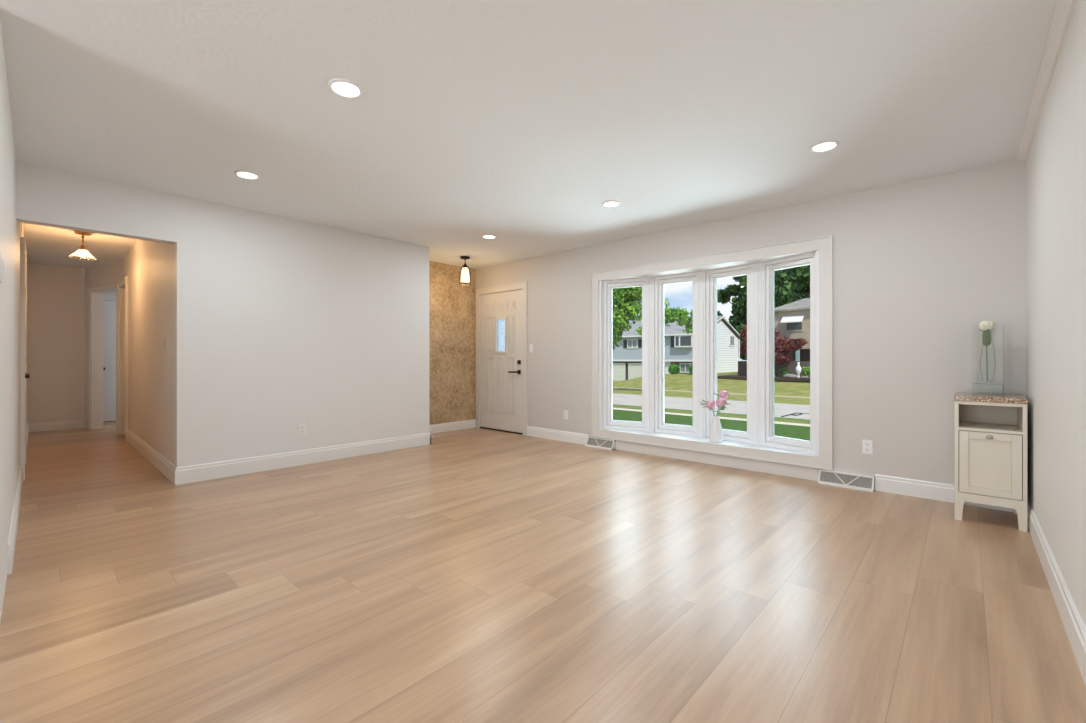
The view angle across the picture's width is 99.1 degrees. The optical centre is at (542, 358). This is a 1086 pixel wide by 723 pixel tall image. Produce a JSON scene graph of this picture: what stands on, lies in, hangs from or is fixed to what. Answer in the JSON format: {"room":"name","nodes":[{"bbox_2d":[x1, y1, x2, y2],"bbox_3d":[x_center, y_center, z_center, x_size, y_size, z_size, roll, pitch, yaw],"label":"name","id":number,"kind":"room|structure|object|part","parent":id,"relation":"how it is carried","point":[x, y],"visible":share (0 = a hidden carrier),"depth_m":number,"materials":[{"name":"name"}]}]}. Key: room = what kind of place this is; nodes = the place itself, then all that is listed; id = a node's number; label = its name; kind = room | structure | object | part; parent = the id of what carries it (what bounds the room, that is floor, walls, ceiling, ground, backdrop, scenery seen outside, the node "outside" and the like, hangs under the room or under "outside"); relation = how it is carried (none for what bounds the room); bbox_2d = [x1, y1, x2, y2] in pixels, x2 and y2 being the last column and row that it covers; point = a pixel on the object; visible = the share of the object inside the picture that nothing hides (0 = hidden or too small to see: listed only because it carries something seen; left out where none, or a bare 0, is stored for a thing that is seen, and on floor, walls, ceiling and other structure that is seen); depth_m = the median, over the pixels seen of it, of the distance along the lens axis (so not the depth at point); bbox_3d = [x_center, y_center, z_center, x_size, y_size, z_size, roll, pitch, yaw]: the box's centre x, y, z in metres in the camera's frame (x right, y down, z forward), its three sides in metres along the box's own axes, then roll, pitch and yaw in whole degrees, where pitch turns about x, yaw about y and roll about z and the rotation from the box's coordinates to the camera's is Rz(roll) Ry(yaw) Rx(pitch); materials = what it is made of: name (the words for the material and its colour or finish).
{"room":"living room","nodes":[
{"label":"living room","id":0,"kind":"room"},
{"bbox_2d":[0,16,23,622],"bbox_3d":[-4.865,-0.157,4.237,7.300,2.440,0.120,0,0,42],"label":"wall","id":1,"kind":"structure","parent":0,"point":[11,230],"depth_m":2.23,"materials":[{"name":"white paint"}]},
{"bbox_2d":[0,252,4,282],"bbox_3d":[-2.174,-0.364,1.864,0.070,0.115,0.013,0,0,42],"label":"light switch","id":2,"kind":"object","parent":1,"relation":"attached to","point":[2,266],"visible":1,"depth_m":1.84,"materials":[{"name":"white plastic"}]},
{"bbox_3d":[-2.177,-0.364,1.861,0.070,0.115,0.005,0,0,42],"label":"plate","id":3,"kind":"part","parent":2,"relation":"part of","materials":[{"name":"white plastic"}]},
{"bbox_2d":[7,465,22,574],"bbox_3d":[-3.573,0.991,3.146,2.560,0.145,0.016,0,0,42],"label":"baseboard","id":4,"kind":"structure","parent":1,"relation":"attached to","point":[11,543],"depth_m":2.64,"materials":[{"name":"white wood"}]},
{"bbox_2d":[20,237,26,480],"bbox_3d":[-4.864,0.005,4.336,0.944,2.117,0.028,0,0,42],"label":"trim","id":5,"kind":"structure","parent":1,"relation":"attached to","point":[23,254],"depth_m":4.02,"materials":[{"name":"white wood"}]},
{"bbox_2d":[25,288,29,444],"bbox_3d":[-4.873,0.046,4.332,0.771,2.018,0.099,0,0,42],"label":"door","id":6,"kind":"structure","parent":1,"relation":"in","point":[27,375],"depth_m":4.60,"materials":[{"name":"white"}]},
{"bbox_2d":[27,422,28,441],"bbox_3d":[-6.321,0.991,5.662,2.970,0.145,0.016,0,0,42],"label":"baseboard","id":7,"kind":"structure","parent":1,"relation":"attached to","point":[27,422],"depth_m":6.26,"materials":[{"name":"white wood"}]},
{"bbox_2d":[27,263,83,427],"bbox_3d":[-7.310,-0.157,6.869,0.120,2.440,0.700,0,0,42],"label":"wall","id":8,"kind":"structure","parent":0,"point":[55,294],"depth_m":6.87,"materials":[{"name":"white paint"}]},
{"bbox_2d":[29,420,82,431],"bbox_3d":[-7.223,1.001,6.863,0.016,0.125,0.570,0,0,42],"label":"baseboard","id":9,"kind":"structure","parent":8,"relation":"attached to","point":[74,424],"depth_m":6.86,"materials":[{"name":"white wood"}]},
{"bbox_2d":[84,261,120,428],"bbox_3d":[-6.443,-0.157,6.848,1.202,2.440,0.120,0,0,27],"label":"wall","id":10,"kind":"structure","parent":0,"point":[109,273],"depth_m":6.99,"materials":[{"name":"white paint"}]},
{"bbox_2d":[89,284,117,433],"bbox_3d":[-6.394,0.007,6.739,0.912,2.112,0.028,0,0,27],"label":"trim","id":11,"kind":"structure","parent":10,"relation":"attached to","point":[115,286],"depth_m":6.92,"materials":[{"name":"white wood"}]},
{"bbox_2d":[103,292,115,295],"bbox_3d":[-6.955,-0.157,8.091,2.500,2.440,0.100,0,0,-39],"label":"wall","id":12,"kind":"structure","parent":0,"point":[111,293],"depth_m":7.78,"materials":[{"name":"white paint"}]},
{"bbox_2d":[103,295,115,420],"bbox_3d":[-7.135,0.003,7.867,0.918,2.120,0.122,0,0,-39],"label":"door","id":13,"kind":"structure","parent":12,"relation":"in","point":[109,301],"depth_m":7.76,"materials":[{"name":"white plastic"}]},
{"bbox_3d":[-7.151,0.003,7.887,0.918,2.120,0.070,0,0,-39],"label":"frame","id":14,"kind":"part","parent":13,"relation":"part of","materials":[{"name":"white wood"}]},
{"bbox_2d":[121,240,173,464],"bbox_3d":[-4.523,-0.157,5.300,3.770,2.440,0.120,0,0,42],"label":"wall","id":15,"kind":"structure","parent":0,"point":[148,266],"depth_m":4.77,"materials":[{"name":"white paint"}]},
{"bbox_2d":[118,276,127,440],"bbox_3d":[-5.668,0.002,6.248,0.784,2.122,0.028,0,0,42],"label":"trim","id":16,"kind":"structure","parent":15,"relation":"attached to","point":[124,281],"depth_m":6.11,"materials":[{"name":"white wood"}]},
{"bbox_2d":[127,430,176,484],"bbox_3d":[-4.224,0.991,4.934,3.106,0.145,0.016,0,0,42],"label":"baseboard","id":17,"kind":"structure","parent":15,"relation":"attached to","point":[162,464],"depth_m":4.56,"materials":[{"name":"white wood"}]},
{"bbox_2d":[16,162,428,466],"bbox_3d":[-2.592,-0.157,4.529,0.120,2.440,3.380,0,0,42],"label":"wall","id":18,"kind":"structure","parent":0,"point":[281,324],"depth_m":4.43,"materials":[{"name":"white paint"}]},
{"bbox_2d":[298,423,305,435],"bbox_3d":[-2.410,0.711,4.633,0.008,0.115,0.070,0,0,42],"label":"wall outlet","id":19,"kind":"object","parent":18,"relation":"attached to","point":[301,427],"visible":1,"depth_m":4.63,"materials":[{"name":"white plastic"}]},
{"bbox_2d":[177,432,430,484],"bbox_3d":[-2.235,0.991,4.819,0.016,0.145,2.501,0,0,42],"label":"baseboard","id":20,"kind":"structure","parent":18,"relation":"attached to","point":[214,470],"depth_m":4.55,"materials":[{"name":"white wood"}]},
{"bbox_2d":[429,261,475,424],"bbox_3d":[-1.531,-0.157,6.723,0.150,2.440,1.290,0,0,42],"label":"stone wall","id":21,"kind":"structure","parent":0,"point":[452,305],"depth_m":6.81,"materials":[{"name":"beige stone"}]},
{"bbox_2d":[429,419,475,433],"bbox_3d":[-1.463,1.001,6.674,0.016,0.125,1.270,0,0,42],"label":"baseboard","id":22,"kind":"structure","parent":21,"relation":"attached to","point":[451,426],"depth_m":6.81,"materials":[{"name":"white wood"}]},
{"bbox_2d":[0,0,1056,268],"bbox_3d":[-4.145,-1.467,4.099,12.750,0.180,9.250,0,0,42],"label":"ceiling","id":23,"kind":"structure","parent":0,"point":[514,121],"depth_m":2.51,"materials":[{"name":"white paint"}]},
{"bbox_2d":[69,230,96,259],"bbox_3d":[-5.010,-1.232,5.042,0.212,0.288,0.212,0,0,-36],"label":"ceiling lamp","id":24,"kind":"object","parent":23,"relation":"attached to","point":[82,251],"visible":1,"depth_m":5.02,"materials":[{"name":"white glass"}]},
{"bbox_3d":[-5.010,-1.138,5.042,0.221,0.100,0.221,0,0,42],"label":"lamp shade","id":25,"kind":"part","parent":24,"relation":"part of","materials":[{"name":"white glass"}]},
{"bbox_2d":[234,170,259,179],"bbox_3d":[-2.212,-1.371,3.463,0.164,0.012,0.164,0,0,42],"label":"recessed light","id":26,"kind":"object","parent":23,"relation":"in","point":[245,174],"visible":1,"depth_m":3.45,"materials":[{"name":"white plastic"}]},
{"bbox_2d":[328,78,362,97],"bbox_3d":[-1.003,-1.371,2.355,0.164,0.012,0.164,0,0,42],"label":"recessed light","id":27,"kind":"object","parent":23,"relation":"in","point":[342,87],"visible":1,"depth_m":2.35,"materials":[{"name":"white plastic"}]},
{"bbox_2d":[459,256,470,285],"bbox_3d":[-1.056,-1.187,6.281,0.156,0.378,0.156,0,0,42],"label":"pendant light","id":28,"kind":"object","parent":23,"relation":"hanging from","point":[465,273],"visible":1,"depth_m":6.25,"materials":[{"name":"white glass"}]},
{"bbox_3d":[-1.056,-1.139,6.281,0.116,0.184,0.116,0,0,42],"label":"lamp shade","id":29,"kind":"part","parent":28,"relation":"part of","materials":[{"name":"white glass"}]},
{"bbox_2d":[482,234,496,238],"bbox_3d":[-0.605,-1.371,5.218,0.164,0.012,0.164,0,0,42],"label":"recessed light","id":30,"kind":"object","parent":23,"relation":"in","point":[487,236],"visible":1,"depth_m":5.20,"materials":[{"name":"white"}]},
{"bbox_2d":[602,200,619,206],"bbox_3d":[0.604,-1.371,4.111,0.164,0.012,0.164,0,0,42],"label":"recessed light","id":31,"kind":"object","parent":23,"relation":"in","point":[611,203],"visible":1,"depth_m":4.09,"materials":[{"name":"white plastic"}]},
{"bbox_2d":[810,140,838,151],"bbox_3d":[1.821,-1.371,2.997,0.164,0.012,0.164,0,0,42],"label":"recessed light","id":32,"kind":"object","parent":23,"relation":"in","point":[826,145],"visible":1,"depth_m":2.98,"materials":[{"name":"white plastic"}]},
{"bbox_2d":[0,421,1085,722],"bbox_3d":[-4.190,1.138,4.087,12.700,0.150,9.170,0,0,42],"label":"floor","id":33,"kind":"structure","parent":0,"point":[470,575],"depth_m":2.10,"materials":[{"name":"brown wood"}]},
{"bbox_2d":[585,436,615,449],"bbox_3d":[0.682,1.009,5.516,0.382,0.108,0.082,0,0,42],"label":"floor vent","id":34,"kind":"object","parent":33,"relation":"in","point":[602,443],"visible":1,"depth_m":5.49,"materials":[{"name":"white metal"}]},
{"bbox_2d":[818,469,874,491],"bbox_3d":[2.511,1.009,3.841,0.387,0.108,0.082,0,0,42],"label":"floor vent","id":35,"kind":"object","parent":33,"relation":"in","point":[827,477],"visible":1,"depth_m":3.83,"materials":[{"name":"white metal"}]},
{"bbox_2d":[954,392,1027,531],"bbox_3d":[2.985,0.655,3.101,0.337,0.816,0.454,0,0,42],"label":"base cabinet","id":36,"kind":"object","parent":33,"relation":"on","point":[991,430],"visible":1,"depth_m":2.97,"materials":[{"name":"beige wood"}]},
{"bbox_3d":[2.747,0.998,3.052,0.052,0.130,0.022,0,0,42],"label":"leg","id":37,"kind":"part","parent":36,"relation":"part of","materials":[{"name":"beige wood"}]},
{"bbox_2d":[972,324,1003,394],"bbox_3d":[3.049,0.009,3.174,0.158,0.475,0.090,0,0,42],"label":"glass vase","id":38,"kind":"object","parent":36,"relation":"on","point":[996,324],"visible":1,"depth_m":3.15,"materials":[{"name":"clear glass"}]},
{"bbox_2d":[979,321,994,380],"bbox_3d":[3.047,-0.051,3.176,0.082,0.416,0.085,0,0,42],"label":"rose","id":39,"kind":"object","parent":38,"relation":"on","point":[985,326],"visible":1,"depth_m":3.17,"materials":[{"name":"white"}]},
{"bbox_3d":[3.046,0.029,3.176,0.011,0.255,0.007,0,0,42],"label":"stem","id":40,"kind":"part","parent":39,"relation":"part of","materials":[{"name":"green plant"}]},
{"bbox_3d":[2.851,0.676,2.956,0.288,0.401,0.018,0,0,42],"label":"cabinet door","id":41,"kind":"part","parent":36,"relation":"part of","materials":[{"name":"beige wood"}]},
{"bbox_3d":[2.850,0.907,2.955,0.334,0.056,0.018,0,0,42],"label":"rail","id":42,"kind":"part","parent":36,"relation":"part of","materials":[{"name":"beige wood"}]},
{"bbox_3d":[2.956,0.998,2.861,0.052,0.130,0.022,0,0,42],"label":"leg","id":43,"kind":"part","parent":36,"relation":"part of","materials":[{"name":"beige wood"}]},
{"bbox_2d":[476,159,1025,484],"bbox_3d":[1.199,-0.157,5.234,6.300,2.440,0.200,0,0,42],"label":"wall","id":44,"kind":"structure","parent":0,"point":[919,263],"depth_m":3.69,"materials":[{"name":"grey paint"}]},
{"bbox_2d":[479,289,522,434],"bbox_3d":[-0.570,0.041,6.812,0.960,2.045,0.260,0,0,42],"label":"door","id":45,"kind":"structure","parent":44,"relation":"in","point":[501,313],"depth_m":6.76,"materials":[{"name":"white wood"}]},
{"bbox_3d":[-0.784,-0.360,6.915,0.165,0.533,0.014,0,0,42],"label":"panel","id":46,"kind":"part","parent":45,"relation":"part of","materials":[{"name":"white"}]},
{"bbox_3d":[-0.781,0.382,6.912,0.174,0.813,0.014,0,0,42],"label":"panel","id":47,"kind":"part","parent":45,"relation":"part of","materials":[{"name":"white wood"}]},
{"bbox_3d":[-0.781,-0.760,6.912,0.174,0.133,0.014,0,0,42],"label":"panel","id":48,"kind":"part","parent":45,"relation":"part of","materials":[{"name":"white wood"}]},
{"bbox_3d":[-0.617,0.382,6.762,0.138,0.813,0.014,0,0,42],"label":"panel","id":49,"kind":"part","parent":45,"relation":"part of","materials":[{"name":"white wood"}]},
{"bbox_3d":[-0.617,-0.760,6.762,0.138,0.133,0.014,0,0,42],"label":"panel","id":50,"kind":"part","parent":45,"relation":"part of","materials":[{"name":"white wood"}]},
{"bbox_3d":[-0.617,-0.336,6.762,0.246,0.529,0.014,0,0,42],"label":"light frame","id":51,"kind":"part","parent":45,"relation":"part of","materials":[{"name":"white wood"}]},
{"bbox_3d":[-0.598,-0.336,6.783,0.202,0.485,0.006,0,0,42],"label":"pane","id":52,"kind":"part","parent":45,"relation":"part of","materials":[{"name":"clear glass"}]},
{"bbox_3d":[-0.454,-0.360,6.612,0.151,0.533,0.014,0,0,42],"label":"panel","id":53,"kind":"part","parent":45,"relation":"part of","materials":[{"name":"white wood"}]},
{"bbox_3d":[-0.459,0.382,6.617,0.166,0.813,0.014,0,0,42],"label":"panel","id":54,"kind":"part","parent":45,"relation":"part of","materials":[{"name":"white wood"}]},
{"bbox_3d":[-0.459,-0.760,6.617,0.166,0.133,0.014,0,0,42],"label":"panel","id":55,"kind":"part","parent":45,"relation":"part of","materials":[{"name":"white wood"}]},
{"bbox_3d":[-0.403,0.191,6.529,0.187,0.060,0.068,0,0,42],"label":"lever","id":56,"kind":"part","parent":45,"relation":"part of","materials":[{"name":"brown metal"}]},
{"bbox_2d":[475,280,526,435],"bbox_3d":[-0.629,-0.005,6.754,1.102,2.137,0.026,0,0,42],"label":"trim","id":57,"kind":"structure","parent":44,"relation":"attached to","point":[521,285],"depth_m":6.62,"materials":[{"name":"white wood"}]},
{"bbox_2d":[529,344,532,352],"bbox_3d":[-0.164,-0.137,6.337,0.070,0.115,0.013,0,0,42],"label":"light switch","id":58,"kind":"object","parent":44,"relation":"attached to","point":[530,345],"visible":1,"depth_m":6.33,"materials":[{"name":"white plastic"}]},
{"bbox_2d":[527,426,587,444],"bbox_3d":[0.167,0.998,6.032,1.040,0.130,0.016,0,0,42],"label":"baseboard","id":59,"kind":"structure","parent":44,"relation":"attached to","point":[579,438],"depth_m":6.00,"materials":[{"name":"white wood"}]},
{"bbox_2d":[564,410,567,419],"bbox_3d":[0.291,0.722,5.924,0.070,0.115,0.008,0,0,42],"label":"wall outlet","id":60,"kind":"object","parent":44,"relation":"attached to","point":[565,411],"visible":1,"depth_m":5.92,"materials":[{"name":"white plastic"}]},
{"bbox_2d":[599,250,818,455],"bbox_3d":[1.719,-0.115,4.988,2.520,1.964,0.541,0,0,42],"label":"window","id":61,"kind":"structure","parent":44,"relation":"in","point":[759,272],"depth_m":4.95,"materials":[{"name":"white vinyl"},{"name":"glass"}]},
{"bbox_3d":[1.000,-0.047,5.526,0.463,1.703,0.071,0,0,26],"label":"sash","id":62,"kind":"part","parent":61,"relation":"part of","materials":[{"name":"white plastic"}]},
{"bbox_3d":[1.000,-0.044,5.527,0.535,1.785,0.100,0,0,26],"label":"frame","id":63,"kind":"part","parent":61,"relation":"part of","materials":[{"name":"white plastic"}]},
{"bbox_3d":[1.518,-0.047,5.212,0.433,1.703,0.071,0,0,37],"label":"sash","id":64,"kind":"part","parent":61,"relation":"part of","materials":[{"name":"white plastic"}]},
{"bbox_3d":[1.519,-0.044,5.212,0.505,1.785,0.100,0,0,37],"label":"frame","id":65,"kind":"part","parent":61,"relation":"part of","materials":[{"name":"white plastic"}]},
{"bbox_3d":[1.673,0.858,4.942,2.326,0.019,0.411,0,0,42],"label":"sill","id":66,"kind":"part","parent":61,"relation":"part of","materials":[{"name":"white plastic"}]},
{"bbox_2d":[709,416,722,442],"bbox_3d":[1.766,0.717,4.722,0.132,0.262,0.132,0,0,42],"label":"bottle vase","id":67,"kind":"object","parent":61,"relation":"on","point":[716,433],"visible":1,"depth_m":4.68,"materials":[{"name":"white ceramic"}]},
{"bbox_2d":[700,400,714,415],"bbox_3d":[1.686,0.587,4.759,0.160,0.322,0.100,0,0,42],"label":"peony","id":68,"kind":"object","parent":67,"relation":"in","point":[710,404],"visible":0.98,"depth_m":4.72,"materials":[{"name":"pink plant"}]},
{"bbox_2d":[713,390,731,415],"bbox_3d":[1.836,0.539,4.742,0.202,0.420,0.119,0,0,2],"label":"peony","id":69,"kind":"object","parent":67,"relation":"in","point":[723,394],"visible":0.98,"depth_m":4.72,"materials":[{"name":"pink plant"}]},
{"bbox_2d":[715,398,730,415],"bbox_3d":[1.816,0.576,4.675,0.121,0.345,0.149,0,0,-35],"label":"peony","id":70,"kind":"object","parent":67,"relation":"in","point":[721,403],"visible":0.99,"depth_m":4.66,"materials":[{"name":"pink plant"}]},
{"bbox_3d":[1.956,-0.044,4.812,0.100,1.785,0.506,0,0,-42],"label":"frame","id":71,"kind":"part","parent":61,"relation":"part of","materials":[{"name":"white plastic"}]},
{"bbox_3d":[1.956,-0.047,4.811,0.071,1.703,0.434,0,0,-42],"label":"sash","id":72,"kind":"part","parent":61,"relation":"part of","materials":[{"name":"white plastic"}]},
{"bbox_3d":[2.315,-0.044,4.323,0.100,1.785,0.534,0,0,-31],"label":"frame","id":73,"kind":"part","parent":61,"relation":"part of","materials":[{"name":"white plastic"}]},
{"bbox_3d":[2.315,-0.047,4.322,0.071,1.703,0.462,0,0,-31],"label":"sash","id":74,"kind":"part","parent":61,"relation":"part of","materials":[{"name":"white plastic"}]},
{"bbox_2d":[591,235,832,470],"bbox_3d":[1.522,-0.045,4.781,2.534,1.997,0.032,0,0,42],"label":"trim","id":75,"kind":"structure","parent":44,"relation":"attached to","point":[824,244],"depth_m":4.32,"materials":[{"name":"white wood"}]},
{"bbox_2d":[616,440,818,480],"bbox_3d":[1.619,1.009,4.705,2.075,0.108,0.012,0,0,42],"label":"baseboard","id":76,"kind":"structure","parent":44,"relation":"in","point":[801,472],"depth_m":4.55,"materials":[{"name":"white wood"}]},
{"bbox_2d":[862,440,872,454],"bbox_3d":[2.643,0.722,3.771,0.070,0.115,0.008,0,0,42],"label":"wall outlet","id":77,"kind":"object","parent":44,"relation":"attached to","point":[867,445],"visible":1,"depth_m":3.77,"materials":[{"name":"white plastic"}]},
{"bbox_2d":[875,474,1012,511],"bbox_3d":[2.990,0.998,3.448,0.845,0.130,0.016,0,0,42],"label":"baseboard","id":78,"kind":"structure","parent":44,"relation":"attached to","point":[883,483],"depth_m":3.54,"materials":[{"name":"white wood"}]},
{"bbox_2d":[1026,0,1085,627],"bbox_3d":[0.386,-0.157,-0.171,0.200,2.440,8.870,0,0,42],"label":"wall","id":79,"kind":"structure","parent":0,"point":[1056,162],"depth_m":2.03,"materials":[{"name":"white paint"}]},
{"bbox_2d":[1017,0,1075,163],"bbox_3d":[0.296,-1.354,-0.088,0.045,0.045,8.870,0,0,42],"label":"crown molding","id":80,"kind":"structure","parent":79,"relation":"attached to","point":[1063,10],"depth_m":2.16,"materials":[{"name":"white wood"}]},
{"bbox_2d":[1027,496,1085,685],"bbox_3d":[0.301,0.994,-0.103,0.016,0.138,8.854,0,0,42],"label":"baseboard","id":81,"kind":"structure","parent":79,"relation":"attached to","point":[1075,629],"depth_m":1.90,"materials":[{"name":"white wood"}]},
{"label":"outside","id":82,"kind":"structure","parent":0,"visible":0},
{"bbox_2d":[613,372,809,396],"bbox_3d":[34.590,2.253,52.594,100.000,1.420,55.700,0,0,42],"label":"lawn","id":83,"kind":"structure","parent":82,"point":[683,382],"depth_m":38.00,"materials":[{"name":"green plant"}]},
{"bbox_2d":[668,364,679,373],"bbox_3d":[13.215,1.069,46.610,1.242,1.093,1.286,0,0,42],"label":"round bush","id":84,"kind":"object","parent":83,"relation":"on","point":[673,369],"visible":1,"depth_m":46.36,"materials":[{"name":"green plant"}]},
{"bbox_2d":[613,316,739,380],"bbox_3d":[13.098,-1.017,55.485,16.990,7.160,11.560,0,0,42],"label":"house","id":85,"kind":"structure","parent":83,"relation":"on","point":[627,358],"depth_m":50.91,"materials":[{"name":"blue grey siding"},{"name":"grey shingle"},{"name":"white siding"}]},
{"bbox_2d":[623,340,626,347],"bbox_3d":[9.213,-1.627,51.863,0.450,0.920,0.050,0,0,42],"label":"shutter","id":86,"kind":"object","parent":85,"relation":"hanging from","point":[624,341],"depth_m":51.86,"materials":[{"name":"grey wood"}]},
{"bbox_3d":[9.895,-1.627,51.239,1.100,0.820,0.030,0,0,42],"label":"pane","id":87,"kind":"part","parent":85,"relation":"part of","materials":[{"name":"grey"}]},
{"bbox_2d":[638,339,641,347],"bbox_3d":[10.614,-1.627,50.580,0.450,0.920,0.050,0,0,42],"label":"shutter","id":88,"kind":"object","parent":85,"relation":"hanging from","point":[639,340],"depth_m":50.56,"materials":[{"name":"grey"}]},
{"bbox_3d":[9.504,0.233,51.590,16.350,0.180,0.060,0,0,42],"label":"ledge trim","id":89,"kind":"part","parent":85,"relation":"part of","materials":[{"name":"white"}]},
{"bbox_3d":[13.155,0.993,48.728,0.600,1.340,0.150,0,0,42],"label":"entry panel","id":90,"kind":"part","parent":85,"relation":"part of","materials":[{"name":"white"}]},
{"bbox_2d":[671,336,673,346],"bbox_3d":[13.454,-1.727,47.981,0.450,1.180,0.050,0,0,42],"label":"shutter","id":91,"kind":"object","parent":85,"relation":"hanging from","point":[672,337],"depth_m":47.98,"materials":[{"name":"grey"}]},
{"bbox_3d":[14.195,-1.747,46.828,1.700,0.980,0.030,0,0,42],"label":"pane","id":92,"kind":"part","parent":85,"relation":"part of","materials":[{"name":"grey glass"}]},
{"bbox_3d":[14.763,0.973,47.189,1.550,0.780,0.030,0,0,42],"label":"pane","id":93,"kind":"part","parent":85,"relation":"part of","materials":[{"name":"grey glass"}]},
{"bbox_3d":[21.342,-1.987,52.317,0.030,1.000,1.100,0,0,42],"label":"pane","id":94,"kind":"part","parent":85,"relation":"part of","materials":[{"name":"grey glass"}]},
{"bbox_2d":[688,365,692,373],"bbox_3d":[14.835,1.093,45.129,1.235,1.042,1.218,0,0,42],"label":"round bush","id":95,"kind":"object","parent":83,"relation":"on","point":[690,369],"visible":0.27,"depth_m":45.02,"materials":[{"name":"green plant"}]},
{"bbox_2d":[717,273,781,360],"bbox_3d":[30.517,-7.210,64.293,13.577,19.159,6.645,0,0,42],"label":"oak tree","id":96,"kind":"object","parent":83,"relation":"on","point":[738,320],"visible":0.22,"depth_m":65.17,"materials":[{"name":"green plant"}]},
{"bbox_2d":[738,298,809,376],"bbox_3d":[26.135,-1.647,40.914,14.500,7.820,9.150,0,0,42],"label":"house","id":97,"kind":"structure","parent":83,"relation":"on","point":[791,320],"depth_m":40.00,"materials":[{"name":"paint"}]},
{"bbox_3d":[21.617,-2.762,39.830,1.200,0.650,0.030,0,0,42],"label":"pane","id":98,"kind":"part","parent":97,"relation":"part of","materials":[{"name":"grey glass"}]},
{"bbox_2d":[774,265,809,307],"bbox_3d":[31.344,-5.564,49.153,15.331,15.869,6.375,0,0,45],"label":"oak tree","id":99,"kind":"object","parent":83,"relation":"on","point":[795,281],"visible":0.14,"depth_m":50.73,"materials":[{"name":"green plant"}]},
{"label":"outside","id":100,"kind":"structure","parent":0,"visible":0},
{"bbox_2d":[613,388,809,404],"bbox_3d":[13.455,2.763,29.507,100.000,0.400,4.700,0,0,42],"label":"verge","id":101,"kind":"structure","parent":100,"point":[801,401],"depth_m":31.15,"materials":[{"name":"green plant"}]},
{"bbox_2d":[613,287,692,349],"bbox_3d":[6.264,-2.536,34.901,11.805,10.412,4.767,0,0,42],"label":"maple tree","id":102,"kind":"object","parent":101,"relation":"on","point":[625,300],"visible":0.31,"depth_m":34.08,"materials":[{"name":"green plant"}]},
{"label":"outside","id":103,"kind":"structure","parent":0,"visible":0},
{"bbox_2d":[613,409,809,440],"bbox_3d":[0.913,2.763,15.806,100.000,0.400,14.650,0,0,42],"label":"lawn","id":104,"kind":"structure","parent":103,"point":[790,431],"depth_m":18.23,"materials":[{"name":"green plant"}]},
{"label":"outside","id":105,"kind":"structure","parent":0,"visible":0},
{"bbox_2d":[613,408,809,426],"bbox_3d":[6.078,2.758,21.449,100.000,0.400,0.650,0,0,42],"label":"sidewalk","id":106,"kind":"structure","parent":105,"point":[729,418],"depth_m":19.71,"materials":[{"name":"beige concrete"}]},
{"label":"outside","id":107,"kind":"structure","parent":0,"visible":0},
{"bbox_2d":[613,404,809,423],"bbox_3d":[6.821,2.763,22.260,100.000,0.400,1.550,0,0,42],"label":"lawn","id":108,"kind":"structure","parent":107,"point":[778,419],"depth_m":21.16,"materials":[{"name":"green plant"}]},
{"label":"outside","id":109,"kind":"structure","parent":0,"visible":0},
{"bbox_2d":[613,393,809,419],"bbox_3d":[9.606,2.753,25.303,100.000,0.400,6.700,0,0,42],"label":"street","id":110,"kind":"structure","parent":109,"point":[736,407],"depth_m":25.10,"materials":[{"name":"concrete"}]},
{"bbox_2d":[781,413,809,416],"bbox_3d":[11.358,2.549,20.946,2.380,0.061,0.797,0,0,-22],"label":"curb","id":111,"kind":"object","parent":110,"relation":"on","point":[793,413],"visible":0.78,"depth_m":20.85,"materials":[{"name":"grey concrete"}]},
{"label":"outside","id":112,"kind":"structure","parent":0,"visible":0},
{"bbox_2d":[613,387,809,398],"bbox_3d":[15.414,2.733,31.646,100.000,0.400,1.100,0,0,42],"label":"sidewalk","id":113,"kind":"structure","parent":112,"point":[613,387],"depth_m":33.41,"materials":[{"name":"beige concrete"}]},
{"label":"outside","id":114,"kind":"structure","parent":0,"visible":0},
{"bbox_2d":[717,375,809,381],"bbox_3d":[21.944,1.688,37.225,14.900,0.250,2.750,0,0,42],"label":"planting bed","id":115,"kind":"object","parent":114,"point":[777,378],"visible":0.36,"depth_m":39.54,"materials":[{"name":"brown soil"}]},
{"bbox_2d":[739,325,807,364],"bbox_3d":[19.552,-0.679,39.465,2.901,4.798,5.318,0,0,-40],"label":"maple","id":116,"kind":"object","parent":115,"relation":"on","point":[782,347],"visible":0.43,"depth_m":38.55,"materials":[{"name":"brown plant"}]},
{"bbox_2d":[778,368,790,376],"bbox_3d":[20.098,1.206,38.531,0.965,0.827,0.945,0,0,42],"label":"leafy shrub","id":117,"kind":"object","parent":115,"relation":"on","point":[781,372],"visible":0.81,"depth_m":38.35,"materials":[{"name":"green plant"}]},
{"bbox_2d":[783,374,797,377],"bbox_3d":[20.136,1.462,37.713,1.138,0.458,0.695,0,0,42],"label":"rock","id":118,"kind":"object","parent":115,"relation":"on","point":[784,375],"visible":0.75,"depth_m":37.47,"materials":[{"name":"grey stone"}]},
{"bbox_2d":[795,362,801,377],"bbox_3d":[20.874,0.933,37.833,0.460,1.260,0.453,0,0,42],"label":"statue","id":119,"kind":"object","parent":115,"relation":"on","point":[798,369],"visible":0.93,"depth_m":37.73,"materials":[{"name":"white stone"}]},
{"bbox_2d":[802,366,809,377],"bbox_3d":[21.606,1.091,37.482,1.298,1.064,1.208,0,0,42],"label":"leafy shrub","id":120,"kind":"object","parent":115,"relation":"on","point":[806,372],"visible":0.42,"depth_m":37.34,"materials":[{"name":"green plant"}]}
]}

